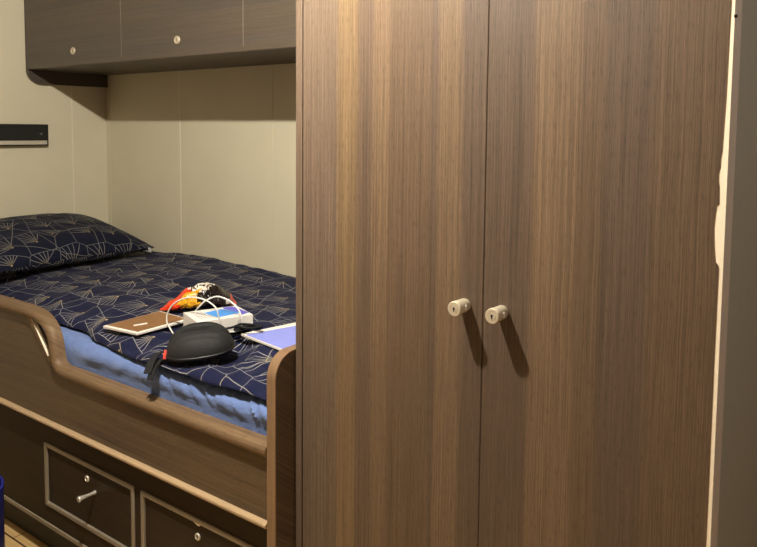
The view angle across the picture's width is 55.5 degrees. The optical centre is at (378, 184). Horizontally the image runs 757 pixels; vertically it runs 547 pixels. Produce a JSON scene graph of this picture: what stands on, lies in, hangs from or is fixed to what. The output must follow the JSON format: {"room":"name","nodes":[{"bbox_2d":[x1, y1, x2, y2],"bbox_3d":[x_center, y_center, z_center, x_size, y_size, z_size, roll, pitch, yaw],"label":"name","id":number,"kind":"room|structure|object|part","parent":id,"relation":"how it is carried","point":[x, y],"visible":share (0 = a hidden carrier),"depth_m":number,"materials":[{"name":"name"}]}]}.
{"room":"ship cabin","nodes":[
{"label":"ship cabin","id":0,"kind":"room"},
{"bbox_2d":[4,517,47,546],"bbox_3d":[-0.601,1.353,1.262,4.421,0.100,3.256,4,5,36],"label":"floor","id":1,"kind":"structure","parent":0,"point":[15,536],"depth_m":2.46,"materials":[{"name":"brown wood"}]},
{"bbox_2d":[0,476,4,546],"bbox_3d":[-1.228,1.058,2.088,0.261,0.350,0.261,4,5,36],"label":"waste bin","id":2,"kind":"object","parent":1,"relation":"on","point":[2,523],"visible":1,"depth_m":2.11,"materials":[{"name":"blue plastic"}]},
{"bbox_2d":[0,295,295,546],"bbox_3d":[-0.817,0.747,2.663,2.141,0.890,0.994,4,5,36],"label":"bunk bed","id":3,"kind":"object","parent":1,"relation":"on","point":[88,459],"visible":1,"depth_m":2.03,"materials":[{"name":"brown wood"}]},
{"bbox_3d":[-0.859,0.916,2.120,0.017,0.017,0.055,4,5,36],"label":"knob","id":4,"kind":"part","parent":3,"relation":"part of","materials":[{"name":"metal"}]},
{"bbox_3d":[-0.872,0.934,2.166,0.475,0.207,0.017,4,5,36],"label":"drawer frame","id":5,"kind":"part","parent":3,"relation":"part of","materials":[{"name":"laminate"}]},
{"bbox_3d":[-0.868,0.933,2.173,0.451,0.183,0.017,4,5,36],"label":"drawer","id":6,"kind":"part","parent":3,"relation":"part of","materials":[{"name":"brown wood"}]},
{"bbox_3d":[-1.096,0.481,2.287,2.113,0.190,0.039,4,5,36],"label":"rail","id":7,"kind":"part","parent":3,"relation":"part of","materials":[{"name":"brown wood"}]},
{"bbox_2d":[42,324,266,435],"bbox_3d":[-0.804,0.538,2.669,2.074,0.194,0.930,4,5,36],"label":"mattress","id":8,"kind":"object","parent":3,"relation":"on","point":[239,408],"visible":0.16,"depth_m":1.92,"materials":[{"name":"blue fabric"}]},
{"bbox_2d":[0,251,295,400],"bbox_3d":[-0.800,0.399,2.657,2.072,0.076,0.930,4,5,36],"label":"duvet","id":9,"kind":"object","parent":8,"relation":"on","point":[88,296],"visible":0.61,"depth_m":2.54,"materials":[{"name":"blue fabric"}]},
{"bbox_2d":[0,213,153,273],"bbox_3d":[-1.436,0.232,3.095,0.500,0.184,0.780,3,5,33],"label":"pillow","id":10,"kind":"object","parent":9,"relation":"on","point":[37,241],"visible":1,"depth_m":3.00,"materials":[{"name":"blue fabric"}]},
{"bbox_2d":[103,311,182,335],"bbox_3d":[-0.704,0.420,2.183,0.214,0.029,0.143,-3,5,-37],"label":"notebook","id":11,"kind":"object","parent":9,"relation":"on","point":[154,321],"visible":0.83,"depth_m":2.17,"materials":[{"name":"brown paper"}]},
{"bbox_2d":[143,322,235,379],"bbox_3d":[-0.510,0.442,1.957,0.238,0.129,0.136,0,4,-11],"label":"case","id":12,"kind":"object","parent":9,"relation":"on","point":[199,341],"visible":1,"depth_m":1.92,"materials":[{"name":"black fabric"}]},
{"bbox_2d":[160,282,235,310],"bbox_3d":[-0.584,0.359,2.341,0.241,0.082,0.120,0,4,-5],"label":"snack bag","id":13,"kind":"object","parent":9,"relation":"on","point":[206,290],"visible":0.92,"depth_m":2.30,"materials":[{"name":"multicoloured plastic"}]},
{"bbox_2d":[166,296,242,333],"bbox_3d":[-0.516,0.379,2.094,0.242,0.116,0.093,3,5,31],"label":"charging cable","id":14,"kind":"object","parent":9,"relation":"on","point":[205,300],"visible":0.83,"depth_m":2.09,"materials":[{"name":"white plastic"}]},
{"bbox_2d":[183,306,252,330],"bbox_3d":[-0.472,0.399,2.116,0.172,0.047,0.126,-2,5,-30],"label":"device box","id":15,"kind":"object","parent":9,"relation":"on","point":[229,316],"visible":0.7,"depth_m":2.09,"materials":[{"name":"white cardboard"}]},
{"bbox_3d":[-0.459,0.376,2.119,0.075,0.002,0.076,5,6,43],"label":"blue panel","id":16,"kind":"part","parent":15,"relation":"part of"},
{"bbox_3d":[-0.425,0.374,2.146,0.035,0.002,0.110,-3,6,-42],"label":"purple panel","id":17,"kind":"part","parent":15,"relation":"part of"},
{"bbox_2d":[226,323,262,330],"bbox_3d":[-0.384,0.407,2.059,0.110,0.018,0.043,0,4,-6],"label":"coiled cable","id":18,"kind":"object","parent":9,"relation":"on","point":[245,326],"visible":1,"depth_m":2.05,"materials":[{"name":"black plastic"}]},
{"bbox_2d":[241,322,295,350],"bbox_3d":[-0.211,0.432,2.018,0.212,0.008,0.303,-4,6,-44],"label":"pad","id":19,"kind":"object","parent":9,"relation":"on","point":[283,336],"visible":0.29,"depth_m":2.03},
{"bbox_3d":[-0.459,0.960,1.871,0.454,0.183,0.017,4,5,36],"label":"drawer","id":20,"kind":"part","parent":3,"relation":"part of","materials":[{"name":"brown wood"}]},
{"bbox_3d":[-0.464,0.961,1.864,0.478,0.207,0.017,4,5,36],"label":"drawer frame","id":21,"kind":"part","parent":3,"relation":"part of","materials":[{"name":"laminate"}]},
{"bbox_3d":[0.041,0.803,2.049,0.026,0.888,0.962,4,5,36],"label":"foot panel","id":22,"kind":"part","parent":3,"relation":"part of","materials":[{"name":"brown wood"}]},
{"bbox_2d":[296,0,756,546],"bbox_3d":[0.428,0.146,1.726,0.902,2.255,0.947,4,5,36],"label":"wardrobe","id":23,"kind":"object","parent":1,"relation":"on","point":[526,230],"visible":1,"depth_m":1.32,"materials":[{"name":"brown wood"}]},
{"bbox_3d":[0.087,0.122,2.005,0.020,2.255,0.903,4,5,36],"label":"panel","id":24,"kind":"part","parent":23,"relation":"part of","materials":[{"name":"brown wood"}]},
{"bbox_3d":[0.021,0.118,1.507,0.461,2.167,0.026,4,5,36],"label":"door","id":25,"kind":"part","parent":23,"relation":"part of","materials":[{"name":"brown wood"}]},
{"bbox_3d":[0.154,0.233,1.372,0.029,0.029,0.044,4,5,36],"label":"knob","id":26,"kind":"part","parent":23,"relation":"part of","materials":[{"name":"silver metal"}]},
{"bbox_3d":[0.218,0.238,1.325,0.029,0.029,0.044,4,5,36],"label":"knob","id":27,"kind":"part","parent":23,"relation":"part of","materials":[{"name":"silver metal"}]},
{"bbox_3d":[0.376,0.141,1.249,0.413,2.167,0.032,4,5,36],"label":"door","id":28,"kind":"part","parent":23,"relation":"part of","materials":[{"name":"brown wood"}]},
{"bbox_3d":[0.805,0.167,1.497,0.018,2.255,0.867,4,5,36],"label":"panel","id":29,"kind":"part","parent":23,"relation":"part of","materials":[{"name":"grey laminate"}]},
{"bbox_2d":[0,0,107,222],"bbox_3d":[-2.324,0.057,2.455,0.100,2.270,3.256,4,5,36],"label":"wall","id":30,"kind":"structure","parent":0,"point":[34,180],"depth_m":3.39,"materials":[{"name":"beige paint"}]},
{"bbox_2d":[0,124,48,145],"bbox_3d":[-1.700,-0.219,3.163,0.031,0.098,0.505,4,5,36],"label":"reading lamp","id":31,"kind":"object","parent":30,"relation":"attached to","point":[10,134],"visible":1,"depth_m":3.26,"materials":[{"name":"black metal"}]},
{"bbox_2d":[0,140,46,144],"bbox_3d":[-1.701,-0.185,3.166,0.026,0.018,0.491,4,5,36],"label":"diffuser","id":32,"kind":"object","parent":31,"relation":"attached to","point":[2,142],"depth_m":3.26,"materials":[{"name":"white plastic"}]},
{"bbox_2d":[71,86,74,213],"bbox_3d":[-1.479,-0.463,3.467,0.002,1.370,0.006,4,5,36],"label":"trim","id":33,"kind":"structure","parent":30,"relation":"attached to","point":[71,86],"depth_m":3.49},
{"bbox_2d":[106,63,295,276],"bbox_3d":[0.351,0.084,2.436,4.221,2.270,0.100,4,5,36],"label":"wall","id":34,"kind":"structure","parent":0,"point":[226,113],"depth_m":3.18,"materials":[{"name":"beige paint"}]},
{"bbox_2d":[108,75,111,224],"bbox_3d":[-1.348,-0.422,3.603,0.005,1.470,0.002,4,5,36],"label":"trim","id":35,"kind":"structure","parent":34,"relation":"attached to","point":[108,75],"depth_m":3.62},
{"bbox_2d":[24,0,295,87],"bbox_3d":[-0.629,-0.751,2.787,2.139,0.669,0.410,4,5,36],"label":"upper cabinet","id":36,"kind":"object","parent":34,"relation":"attached to","point":[68,42],"visible":0.72,"depth_m":2.78,"materials":[{"name":"brown wood"}]},
{"bbox_3d":[-1.478,-0.807,3.419,0.019,0.669,0.404,4,5,36],"label":"panel","id":37,"kind":"part","parent":36,"relation":"part of","materials":[{"name":"brown wood"}]},
{"bbox_3d":[-1.297,-0.808,3.043,0.716,0.603,0.018,4,5,36],"label":"door","id":38,"kind":"part","parent":36,"relation":"part of","materials":[{"name":"brown wood"}]},
{"bbox_3d":[-0.621,-0.488,2.804,2.120,0.016,0.402,4,5,36],"label":"panel","id":39,"kind":"part","parent":36,"relation":"part of","materials":[{"name":"brown wood"}]},
{"bbox_3d":[-0.729,-0.770,2.623,0.693,0.603,0.018,4,5,36],"label":"door","id":40,"kind":"part","parent":36,"relation":"part of","materials":[{"name":"brown wood"}]},
{"bbox_3d":[-0.166,-0.734,2.206,0.704,0.603,0.018,4,5,36],"label":"door","id":41,"kind":"part","parent":36,"relation":"part of","materials":[{"name":"brown wood"}]},
{"bbox_2d":[179,71,181,252],"bbox_3d":[-0.904,-0.393,3.275,0.006,1.470,0.002,4,5,36],"label":"trim","id":42,"kind":"structure","parent":34,"relation":"attached to","point":[179,71],"depth_m":3.29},
{"bbox_2d":[272,65,272,270],"bbox_3d":[-0.430,-0.362,2.924,0.005,1.470,0.002,4,5,36],"label":"trim","id":43,"kind":"structure","parent":34,"relation":"attached to","point":[272,65],"depth_m":2.95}
]}

